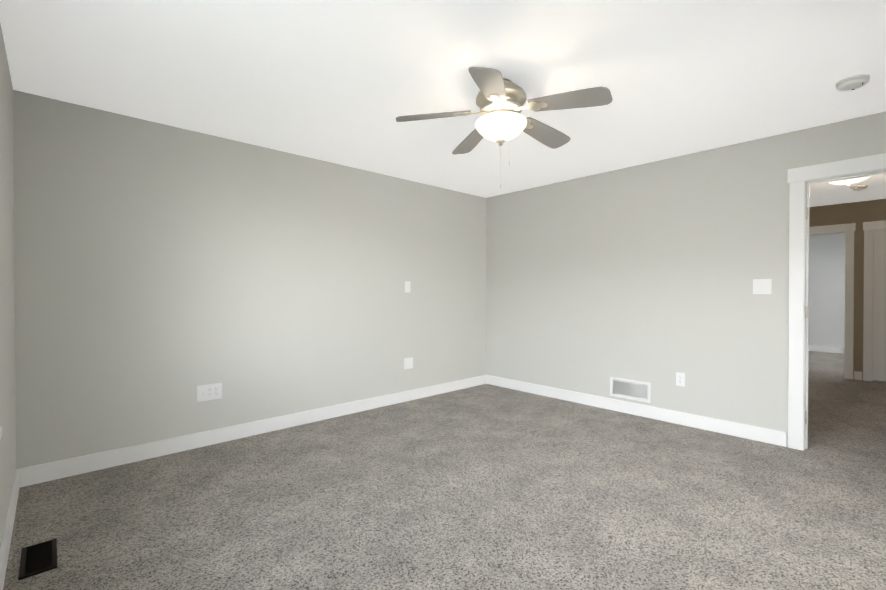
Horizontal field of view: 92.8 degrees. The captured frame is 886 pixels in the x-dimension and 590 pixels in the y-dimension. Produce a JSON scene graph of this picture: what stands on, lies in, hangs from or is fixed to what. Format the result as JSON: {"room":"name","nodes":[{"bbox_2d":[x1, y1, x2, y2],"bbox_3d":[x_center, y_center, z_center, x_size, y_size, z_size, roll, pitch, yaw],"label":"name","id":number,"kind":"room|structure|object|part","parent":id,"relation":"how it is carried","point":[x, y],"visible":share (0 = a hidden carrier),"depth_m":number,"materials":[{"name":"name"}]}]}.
{"room":"empty bedroom","nodes":[
{"label":"empty bedroom","id":0,"kind":"room"},
{"bbox_2d":[0,23,15,546],"bbox_3d":[-1.117,-0.021,0.725,0.320,2.440,4.786,0,1,-43],"label":"wall","id":1,"kind":"structure","parent":0,"point":[7,383],"depth_m":2.13,"materials":[{"name":"grey paint"}]},
{"bbox_2d":[0,468,23,589],"bbox_3d":[-0.993,1.141,0.848,0.016,0.115,4.786,0,1,-43],"label":"baseboard","id":2,"kind":"structure","parent":1,"relation":"attached to","point":[18,482],"depth_m":2.02,"materials":[{"name":"white wood"}]},
{"bbox_2d":[13,90,485,468],"bbox_3d":[-1.144,-0.045,4.045,4.796,2.440,0.120,0,1,-43],"label":"wall","id":3,"kind":"structure","parent":0,"point":[163,272],"depth_m":3.31,"materials":[{"name":"grey paint"}]},
{"bbox_2d":[197,383,221,401],"bbox_3d":[-1.833,0.765,3.320,0.178,0.124,0.014,0,1,-43],"label":"electrical outlet","id":4,"kind":"object","parent":3,"relation":"attached to","point":[209,392],"visible":1,"depth_m":3.32,"materials":[{"name":"white plastic"}]},
{"bbox_2d":[24,375,487,485],"bbox_3d":[-1.013,1.117,4.082,4.326,0.115,0.016,0,1,-43],"label":"baseboard","id":5,"kind":"structure","parent":3,"relation":"attached to","point":[39,473],"depth_m":3.34,"materials":[{"name":"white wood"}]},
{"bbox_2d":[405,281,409,291],"bbox_3d":[-0.390,-0.090,4.657,0.076,0.122,0.008,0,1,-43],"label":"switch plate","id":6,"kind":"object","parent":3,"relation":"attached to","point":[407,286],"visible":1,"depth_m":4.65,"materials":[{"name":"white plastic"}]},
{"bbox_2d":[404,357,412,368],"bbox_3d":[-0.380,0.755,4.672,0.122,0.122,0.008,0,1,-43],"label":"outlet","id":7,"kind":"object","parent":3,"relation":"attached to","point":[408,363],"visible":1,"depth_m":4.67,"materials":[{"name":"white plastic"}]},
{"bbox_2d":[0,0,885,206],"bbox_3d":[3.551,-1.327,4.226,11.940,0.120,6.226,0,1,-43],"label":"ceiling","id":8,"kind":"structure","parent":0,"point":[344,82],"depth_m":2.37,"materials":[{"name":"white paint"}]},
{"bbox_2d":[395,67,612,189],"bbox_3d":[0.377,-0.949,2.522,1.173,0.610,1.204,0,1,-43],"label":"ceiling fan","id":9,"kind":"object","parent":8,"relation":"hanging from","point":[498,92],"depth_m":2.41,"materials":[{"name":"silver metal"}]},
{"bbox_3d":[0.343,-0.978,2.506,0.306,0.126,0.306,0,1,-43],"label":"ceiling fan shade","id":10,"kind":"part","parent":9,"relation":"part of","materials":[{"name":"white glass"}]},
{"bbox_2d":[829,176,869,184],"bbox_3d":[4.218,-1.205,4.391,0.352,0.125,0.352,0,1,-43],"label":"hall ceiling light","id":11,"kind":"object","parent":8,"relation":"attached to","point":[848,181],"visible":0.42,"depth_m":4.35,"materials":[{"name":"white glass"}]},
{"bbox_2d":[836,75,869,90],"bbox_3d":[2.398,-1.233,2.471,0.144,0.041,0.144,0,1,-43],"label":"smoke detector","id":12,"kind":"object","parent":8,"relation":"attached to","point":[853,83],"visible":1,"depth_m":2.44,"materials":[{"name":"white plastic"}]},
{"bbox_2d":[850,185,867,189],"bbox_3d":[4.868,-1.251,4.940,0.144,0.041,0.144,0,1,-43],"label":"smoke detector","id":13,"kind":"object","parent":8,"relation":"attached to","point":[859,187],"visible":0.98,"depth_m":4.90,"materials":[{"name":"white plastic"}]},
{"bbox_2d":[3,351,885,589],"bbox_3d":[3.551,1.234,4.245,11.940,0.120,6.226,0,1,-43],"label":"floor","id":14,"kind":"structure","parent":0,"point":[486,487],"depth_m":2.37,"materials":[{"name":"carpet"}]},
{"bbox_2d":[18,538,56,579],"bbox_3d":[-1.823,1.185,1.904,0.120,0.011,0.280,0,1,-43],"label":"air vent register","id":15,"kind":"object","parent":14,"relation":"on","point":[38,558],"visible":1,"depth_m":1.89,"materials":[{"name":"brown metal"}]},
{"bbox_2d":[486,111,885,446],"bbox_3d":[2.648,-0.040,3.398,0.123,2.440,5.986,0,1,-43],"label":"wall","id":16,"kind":"structure","parent":0,"point":[649,272],"depth_m":3.93,"materials":[{"name":"grey paint"}]},
{"bbox_2d":[610,377,650,402],"bbox_3d":[1.845,0.934,4.172,0.011,0.190,0.400,0,1,-43],"label":"air vent","id":17,"kind":"object","parent":16,"relation":"in","point":[631,389],"visible":1,"depth_m":4.16,"materials":[{"name":"white plastic"}]},
{"bbox_2d":[488,375,786,446],"bbox_3d":[1.621,1.115,4.411,0.016,0.115,3.084,0,1,-43],"label":"baseboard","id":18,"kind":"structure","parent":16,"relation":"attached to","point":[776,437],"depth_m":3.98,"materials":[{"name":"white wood"}]},
{"bbox_2d":[676,372,684,386],"bbox_3d":[2.158,0.766,3.835,0.009,0.122,0.076,0,1,-43],"label":"duplex electrical outlet","id":19,"kind":"object","parent":16,"relation":"attached to","point":[680,379],"visible":1,"depth_m":3.83,"materials":[{"name":"white plastic"}]},
{"bbox_2d":[753,279,771,293],"bbox_3d":[2.563,-0.067,3.390,0.010,0.122,0.122,0,1,-43],"label":"switch plate","id":20,"kind":"object","parent":16,"relation":"attached to","point":[762,286],"visible":1,"depth_m":3.39,"materials":[{"name":"white plastic"}]},
{"bbox_2d":[787,153,885,450],"bbox_3d":[3.059,0.108,2.939,0.148,2.150,1.024,0,1,-43],"label":"door frame","id":21,"kind":"structure","parent":16,"relation":"attached to","point":[797,178],"depth_m":3.22,"materials":[{"name":"white wood"}]},
{"bbox_2d":[805,207,807,423],"bbox_3d":[2.770,0.156,3.216,0.044,1.640,0.012,0,1,-43],"label":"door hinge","id":22,"kind":"object","parent":21,"relation":"attached to","point":[806,314],"visible":0.94,"depth_m":3.20,"materials":[{"name":"silver metal"}]},
{"bbox_2d":[809,233,844,347],"bbox_3d":[8.281,-0.073,7.827,0.120,2.440,4.820,0,1,-43],"label":"wall","id":23,"kind":"structure","parent":0,"point":[826,290],"depth_m":8.40,"materials":[{"name":"grey paint"}]},
{"bbox_2d":[809,345,843,353],"bbox_3d":[8.271,1.090,7.745,0.019,0.115,4.700,0,1,-43],"label":"baseboard","id":24,"kind":"structure","parent":23,"relation":"attached to","point":[811,348],"depth_m":8.41,"materials":[{"name":"white wood"}]},
{"bbox_2d":[809,199,885,379],"bbox_3d":[6.056,-0.056,5.477,0.120,2.440,4.400,0,1,-43],"label":"wall","id":25,"kind":"structure","parent":0,"point":[859,213],"depth_m":5.79,"materials":[{"name":"beige paint"}]},
{"bbox_2d":[809,220,885,380],"bbox_3d":[5.736,0.087,5.808,0.148,2.150,2.084,0,1,-43],"label":"door frame","id":26,"kind":"structure","parent":25,"relation":"attached to","point":[849,228],"depth_m":5.80,"materials":[{"name":"white wood"}]},
{"bbox_2d":[873,229,885,380],"bbox_3d":[6.112,0.140,5.428,0.035,2.030,0.810,0,1,-43],"label":"door leaf","id":27,"kind":"structure","parent":25,"relation":"in","point":[879,322],"depth_m":5.67,"materials":[{"name":"white wood"}]}
]}

